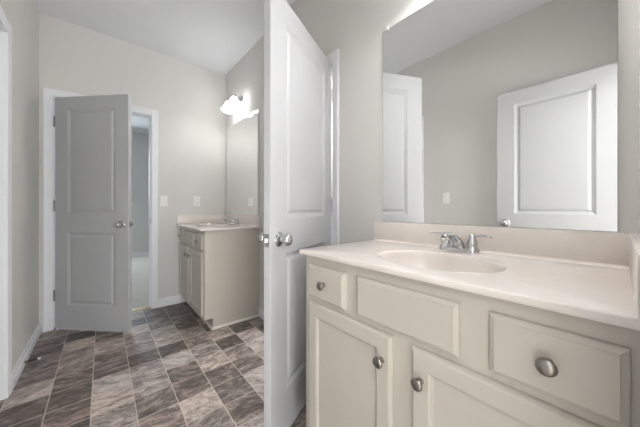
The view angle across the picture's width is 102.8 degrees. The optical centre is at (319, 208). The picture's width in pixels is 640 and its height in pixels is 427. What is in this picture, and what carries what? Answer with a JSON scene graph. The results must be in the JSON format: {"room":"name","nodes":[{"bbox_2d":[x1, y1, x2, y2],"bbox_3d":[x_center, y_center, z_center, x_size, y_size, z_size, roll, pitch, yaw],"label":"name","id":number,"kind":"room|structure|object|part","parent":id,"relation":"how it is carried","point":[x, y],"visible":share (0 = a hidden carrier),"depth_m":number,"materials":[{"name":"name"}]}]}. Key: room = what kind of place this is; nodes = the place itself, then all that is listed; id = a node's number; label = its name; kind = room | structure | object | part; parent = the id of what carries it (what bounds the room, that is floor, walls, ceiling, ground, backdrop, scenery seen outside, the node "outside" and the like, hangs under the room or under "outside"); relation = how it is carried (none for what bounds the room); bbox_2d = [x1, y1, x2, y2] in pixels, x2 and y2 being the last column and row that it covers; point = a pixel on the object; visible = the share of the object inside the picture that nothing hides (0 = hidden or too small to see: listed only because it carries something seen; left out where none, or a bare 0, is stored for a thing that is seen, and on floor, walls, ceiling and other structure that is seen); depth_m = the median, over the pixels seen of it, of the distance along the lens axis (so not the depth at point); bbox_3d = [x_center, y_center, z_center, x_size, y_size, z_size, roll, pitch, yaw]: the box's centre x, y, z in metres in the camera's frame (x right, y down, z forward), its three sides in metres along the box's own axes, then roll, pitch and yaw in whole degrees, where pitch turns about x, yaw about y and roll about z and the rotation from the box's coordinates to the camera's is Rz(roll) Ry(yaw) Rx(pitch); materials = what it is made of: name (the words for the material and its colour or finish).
{"room":"bathroom","nodes":[
{"label":"bathroom","id":0,"kind":"room"},
{"bbox_2d":[0,0,38,369],"bbox_3d":[-1.397,-0.309,0.910,0.115,2.752,3.500,0,0,-40],"label":"wall","id":1,"kind":"structure","parent":0,"point":[22,15],"depth_m":1.79,"materials":[{"name":"paint"}]},
{"bbox_2d":[0,5,11,399],"bbox_3d":[-1.572,0.010,1.116,0.149,2.115,0.844,0,0,-40],"label":"door frame","id":2,"kind":"structure","parent":1,"relation":"attached to","point":[5,27],"depth_m":1.43,"materials":[{"name":"paint"}]},
{"bbox_2d":[12,323,41,390],"bbox_3d":[-2.102,1.025,1.838,0.016,0.086,0.944,0,0,-40],"label":"baseboard","id":3,"kind":"structure","parent":1,"relation":"attached to","point":[17,370],"depth_m":1.76,"materials":[{"name":"paint"}]},
{"bbox_2d":[24,357,40,363],"bbox_3d":[-1.962,1.036,1.744,0.076,0.020,0.020,0,0,-40],"label":"door stop","id":4,"kind":"object","parent":1,"relation":"attached to","point":[25,361],"visible":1,"depth_m":1.74,"materials":[{"name":"metal"}]},
{"bbox_2d":[39,12,225,331],"bbox_3d":[-1.841,-0.309,2.755,1.604,2.752,0.115,0,0,-40],"label":"wall","id":5,"kind":"structure","parent":0,"point":[188,99],"depth_m":2.79,"materials":[{"name":"paint"}]},
{"bbox_2d":[53,94,132,331],"bbox_3d":[-1.981,0.040,2.229,0.718,2.032,0.164,0,0,6],"label":"door","id":6,"kind":"structure","parent":5,"relation":"in","point":[92,204],"depth_m":2.21,"materials":[{"name":"paint"}]},
{"bbox_3d":[-1.700,0.138,2.152,0.065,0.065,0.064,0,0,6],"label":"knob","id":7,"kind":"part","parent":6,"relation":"part of","materials":[{"name":"silver metal"}]},
{"bbox_2d":[43,87,157,331],"bbox_3d":[-2.110,0.010,2.526,0.845,2.115,0.149,0,0,-40],"label":"door frame","id":8,"kind":"structure","parent":5,"relation":"attached to","point":[49,94],"depth_m":2.25,"materials":[{"name":"paint"}]},
{"bbox_2d":[160,196,167,205],"bbox_3d":[-1.702,-0.079,2.786,0.070,0.115,0.018,0,0,-40],"label":"light switch","id":9,"kind":"object","parent":5,"relation":"attached to","point":[163,199],"visible":1,"depth_m":2.79,"materials":[{"name":"plastic"}]},
{"bbox_2d":[158,295,180,307],"bbox_3d":[-1.662,1.025,2.821,0.221,0.086,0.016,0,0,-40],"label":"baseboard","id":10,"kind":"structure","parent":5,"relation":"attached to","point":[172,300],"depth_m":2.82,"materials":[{"name":"paint"}]},
{"bbox_2d":[194,196,199,205],"bbox_3d":[-1.451,-0.085,3.006,0.070,0.115,0.008,0,0,-40],"label":"outlet","id":11,"kind":"object","parent":5,"relation":"attached to","point":[196,198],"visible":1,"depth_m":3.00,"materials":[{"name":"plastic"}]},
{"bbox_2d":[132,132,148,252],"bbox_3d":[-3.126,-0.309,4.131,4.800,2.752,3.756,0,0,-40],"label":"wall","id":12,"kind":"structure","parent":0,"point":[140,141],"depth_m":5.71,"materials":[{"name":"paint"}]},
{"bbox_2d":[132,252,148,256],"bbox_3d":[-4.274,1.025,5.479,4.600,0.086,0.016,0,0,-40],"label":"baseboard","id":13,"kind":"structure","parent":12,"relation":"attached to","point":[138,253],"depth_m":5.70,"materials":[{"name":"paint"}]},
{"bbox_2d":[0,255,305,426],"bbox_3d":[-1.976,1.091,2.782,4.800,0.054,7.102,0,0,-40],"label":"floor","id":14,"kind":"structure","parent":0,"point":[171,369],"depth_m":1.63,"materials":[{"name":"tile"}]},
{"bbox_2d":[54,306,149,327],"bbox_3d":[-2.112,1.063,2.529,0.719,0.010,0.062,0,0,-40],"label":"threshold","id":15,"kind":"object","parent":14,"relation":"on","point":[146,307],"visible":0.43,"depth_m":2.70,"materials":[{"name":"wood"}]},
{"bbox_2d":[178,227,258,329],"bbox_3d":[-1.109,0.631,2.698,0.565,0.873,0.920,0,0,-40],"label":"vanity cabinet","id":16,"kind":"object","parent":14,"relation":"on","point":[219,269],"visible":0.99,"depth_m":2.37,"materials":[{"name":"paint"}]},
{"bbox_3d":[-1.516,0.299,2.800,0.018,0.133,0.202,0,0,-40],"label":"drawer","id":17,"kind":"part","parent":16,"relation":"part of","materials":[{"name":"paint"}]},
{"bbox_3d":[-1.455,0.665,2.728,0.018,0.561,0.390,0,0,-40],"label":"door","id":18,"kind":"part","parent":16,"relation":"part of","materials":[{"name":"paint"}]},
{"bbox_3d":[-1.302,0.299,2.549,0.018,0.133,0.329,0,0,-40],"label":"false drawer","id":19,"kind":"part","parent":16,"relation":"part of","materials":[{"name":"paint"}]},
{"bbox_3d":[-1.284,0.581,2.556,0.019,0.773,0.908,0,0,-40],"label":"frame","id":20,"kind":"part","parent":16,"relation":"part of","materials":[{"name":"paint"}]},
{"bbox_3d":[-1.157,0.665,2.378,0.018,0.561,0.402,0,0,-40],"label":"door","id":21,"kind":"part","parent":16,"relation":"part of","materials":[{"name":"paint"}]},
{"bbox_3d":[-1.093,0.299,2.303,0.018,0.133,0.210,0,0,-40],"label":"drawer","id":22,"kind":"part","parent":16,"relation":"part of","materials":[{"name":"paint"}]},
{"bbox_2d":[176,214,259,230],"bbox_3d":[-1.104,0.193,2.697,0.558,0.241,0.928,0,0,-40],"label":"countertop","id":23,"kind":"structure","parent":16,"relation":"on","point":[203,222],"depth_m":2.84,"materials":[{"name":"stone"}]},
{"bbox_2d":[195,224,227,225],"bbox_3d":[-1.132,0.245,2.687,0.333,0.137,0.420,0,0,-40],"label":"basin","id":24,"kind":"object","parent":23,"relation":"in","point":[196,224],"depth_m":2.84,"materials":[{"name":"ceramic"}]},
{"bbox_2d":[221,217,238,224],"bbox_3d":[-0.951,0.135,2.814,0.191,0.084,0.193,0,0,10],"label":"faucet","id":25,"kind":"object","parent":23,"relation":"on","point":[234,222],"visible":1,"depth_m":2.78,"materials":[{"name":"silver metal"}]},
{"bbox_3d":[-1.075,1.058,2.727,0.443,0.020,0.920,0,0,-40],"label":"shoe molding","id":26,"kind":"part","parent":16,"relation":"part of","materials":[{"name":"paint"}]},
{"bbox_2d":[306,255,639,426],"bbox_3d":[0.412,0.631,0.913,0.565,0.873,0.927,0,0,-40],"label":"vanity cabinet","id":27,"kind":"object","parent":14,"relation":"on","point":[383,349],"visible":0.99,"depth_m":0.64,"materials":[{"name":"paint"}]},
{"bbox_3d":[0.004,0.297,0.979,0.030,0.034,0.034,0,0,-40],"label":"knob","id":28,"kind":"part","parent":27,"relation":"part of","materials":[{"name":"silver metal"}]},
{"bbox_3d":[0.023,0.299,0.994,0.018,0.133,0.210,0,0,-40],"label":"drawer","id":29,"kind":"part","parent":27,"relation":"part of","materials":[{"name":"paint"}]},
{"bbox_3d":[0.087,0.665,0.919,0.018,0.561,0.402,0,0,-40],"label":"door","id":30,"kind":"part","parent":27,"relation":"part of","materials":[{"name":"paint"}]},
{"bbox_3d":[0.178,0.466,0.775,0.030,0.034,0.034,0,0,-40],"label":"knob","id":31,"kind":"part","parent":27,"relation":"part of","materials":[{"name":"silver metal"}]},
{"bbox_3d":[0.233,0.299,0.748,0.018,0.133,0.329,0,0,-40],"label":"false drawer","id":32,"kind":"part","parent":27,"relation":"part of","materials":[{"name":"paint"}]},
{"bbox_3d":[0.260,0.466,0.679,0.030,0.034,0.034,0,0,-40],"label":"knob","id":33,"kind":"part","parent":27,"relation":"part of","materials":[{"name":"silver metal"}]},
{"bbox_2d":[299,221,639,330],"bbox_3d":[0.419,0.193,0.924,0.540,0.241,0.935,0,0,-40],"label":"countertop","id":34,"kind":"structure","parent":27,"relation":"on","point":[591,275],"depth_m":0.78,"materials":[{"name":"stone"}]},
{"bbox_2d":[377,250,507,272],"bbox_3d":[0.398,0.245,0.892,0.333,0.137,0.420,0,0,-40],"label":"basin","id":35,"kind":"object","parent":34,"relation":"in","point":[427,260],"depth_m":1.00,"materials":[{"name":"ceramic"}]},
{"bbox_2d":[430,232,491,253],"bbox_3d":[0.566,0.135,1.035,0.191,0.084,0.193,0,0,10],"label":"faucet","id":36,"kind":"object","parent":34,"relation":"on","point":[458,244],"visible":1,"depth_m":1.01,"materials":[{"name":"silver metal"}]},
{"bbox_3d":[0.540,0.132,1.093,0.047,0.062,0.047,0,0,-40],"label":"handle","id":37,"kind":"part","parent":36,"relation":"part of","materials":[{"name":"silver metal"}]},
{"bbox_3d":[0.528,0.134,1.016,0.170,0.083,0.048,0,0,-40],"label":"spout","id":38,"kind":"part","parent":36,"relation":"part of","materials":[{"name":"silver metal"}]},
{"bbox_3d":[0.573,0.168,1.054,0.054,0.018,0.156,0,0,-40],"label":"plate","id":39,"kind":"part","parent":36,"relation":"part of","materials":[{"name":"silver metal"}]},
{"bbox_3d":[0.606,0.132,1.016,0.047,0.062,0.047,0,0,-40],"label":"handle","id":40,"kind":"part","parent":36,"relation":"part of","materials":[{"name":"silver metal"}]},
{"bbox_3d":[0.627,0.110,0.988,0.018,0.015,0.069,0,0,-33],"label":"lever","id":41,"kind":"part","parent":36,"relation":"part of","materials":[{"name":"silver metal"}]},
{"bbox_3d":[0.385,0.665,0.569,0.018,0.561,0.390,0,0,-40],"label":"door","id":42,"kind":"part","parent":27,"relation":"part of","materials":[{"name":"paint"}]},
{"bbox_3d":[0.428,0.297,0.482,0.030,0.034,0.034,0,0,-40],"label":"knob","id":43,"kind":"part","parent":27,"relation":"part of","materials":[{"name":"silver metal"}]},
{"bbox_3d":[0.446,0.299,0.497,0.018,0.133,0.202,0,0,-40],"label":"drawer","id":44,"kind":"part","parent":27,"relation":"part of","materials":[{"name":"paint"}]},
{"bbox_2d":[35,0,294,133],"bbox_3d":[-1.976,-1.710,2.782,4.800,0.050,7.102,0,0,-40],"label":"ceiling","id":45,"kind":"structure","parent":0,"point":[214,35],"depth_m":2.34,"materials":[{"name":"paint"}]},
{"bbox_2d":[226,0,638,309],"bbox_3d":[-0.088,-0.309,2.024,0.115,2.752,3.500,0,0,-40],"label":"wall","id":46,"kind":"structure","parent":0,"point":[356,28],"depth_m":1.54,"materials":[{"name":"paint"}]},
{"bbox_2d":[221,94,242,113],"bbox_3d":[-0.964,-1.172,2.817,0.190,0.195,0.278,0,0,-40],"label":"wall sconce","id":47,"kind":"object","parent":46,"relation":"attached to","point":[233,102],"visible":1,"depth_m":2.79,"materials":[{"name":"white glass"}]},
{"bbox_3d":[-1.040,-1.140,2.852,0.120,0.131,0.124,0,0,-40],"label":"lamp shade","id":48,"kind":"part","parent":47,"relation":"part of","materials":[{"name":"white glass"}]},
{"bbox_3d":[-0.941,-1.140,2.735,0.120,0.131,0.124,0,0,-40],"label":"lamp shade","id":49,"kind":"part","parent":47,"relation":"part of","materials":[{"name":"white glass"}]},
{"bbox_2d":[226,108,257,215],"bbox_3d":[-0.897,-0.467,2.873,0.016,1.077,0.852,0,0,-40],"label":"wall mirror","id":50,"kind":"object","parent":46,"relation":"attached to","point":[241,137],"visible":0.98,"depth_m":2.83,"materials":[{"name":"silver metal"}]},
{"bbox_2d":[224,214,259,225],"bbox_3d":[-0.903,0.125,2.868,0.030,0.104,0.928,0,0,-40],"label":"backsplash","id":51,"kind":"structure","parent":46,"relation":"attached to","point":[252,220],"depth_m":2.72,"materials":[{"name":"stone"}]},
{"bbox_2d":[258,307,263,319],"bbox_3d":[-0.520,1.025,2.430,0.016,0.086,0.270,0,0,-40],"label":"baseboard","id":52,"kind":"structure","parent":46,"relation":"attached to","point":[261,311],"depth_m":2.49,"materials":[{"name":"paint"}]},
{"bbox_2d":[258,0,331,426],"bbox_3d":[-0.082,0.040,1.413,0.164,2.032,0.728,0,0,24],"label":"door","id":53,"kind":"structure","parent":46,"relation":"in","point":[297,73],"depth_m":1.23,"materials":[{"name":"paint"}]},
{"bbox_3d":[-0.246,0.138,1.167,0.064,0.065,0.065,0,0,24],"label":"knob","id":54,"kind":"part","parent":53,"relation":"part of","materials":[{"name":"silver metal"}]},
{"bbox_3d":[-0.226,0.138,1.089,0.025,0.056,0.003,0,0,24],"label":"latch plate","id":55,"kind":"part","parent":53,"relation":"part of","materials":[{"name":"silver metal"}]},
{"bbox_3d":[-0.155,0.138,1.126,0.064,0.065,0.065,0,0,24],"label":"knob","id":56,"kind":"part","parent":53,"relation":"part of","materials":[{"name":"silver metal"}]},
{"bbox_2d":[326,49,338,244],"bbox_3d":[-0.106,0.010,2.045,0.149,2.115,0.854,0,0,-40],"label":"door frame","id":57,"kind":"structure","parent":46,"relation":"attached to","point":[333,57],"depth_m":1.69,"materials":[{"name":"paint"}]},
{"bbox_2d":[383,0,617,231],"bbox_3d":[0.621,-0.460,1.091,0.016,1.062,0.850,0,0,-40],"label":"wall mirror","id":58,"kind":"object","parent":46,"relation":"attached to","point":[498,113],"visible":1,"depth_m":0.99,"materials":[{"name":"silver metal"}]},
{"bbox_2d":[374,221,636,269],"bbox_3d":[0.613,0.125,1.089,0.030,0.104,0.935,0,0,-40],"label":"backsplash","id":59,"kind":"structure","parent":46,"relation":"attached to","point":[604,249],"depth_m":0.91,"materials":[{"name":"stone"}]},
{"bbox_2d":[639,0,639,234],"bbox_3d":[0.355,-0.309,0.178,1.604,2.752,0.115,0,0,-40],"label":"wall","id":60,"kind":"structure","parent":0,"point":[639,0],"depth_m":0.73,"materials":[{"name":"paint"}]}
]}

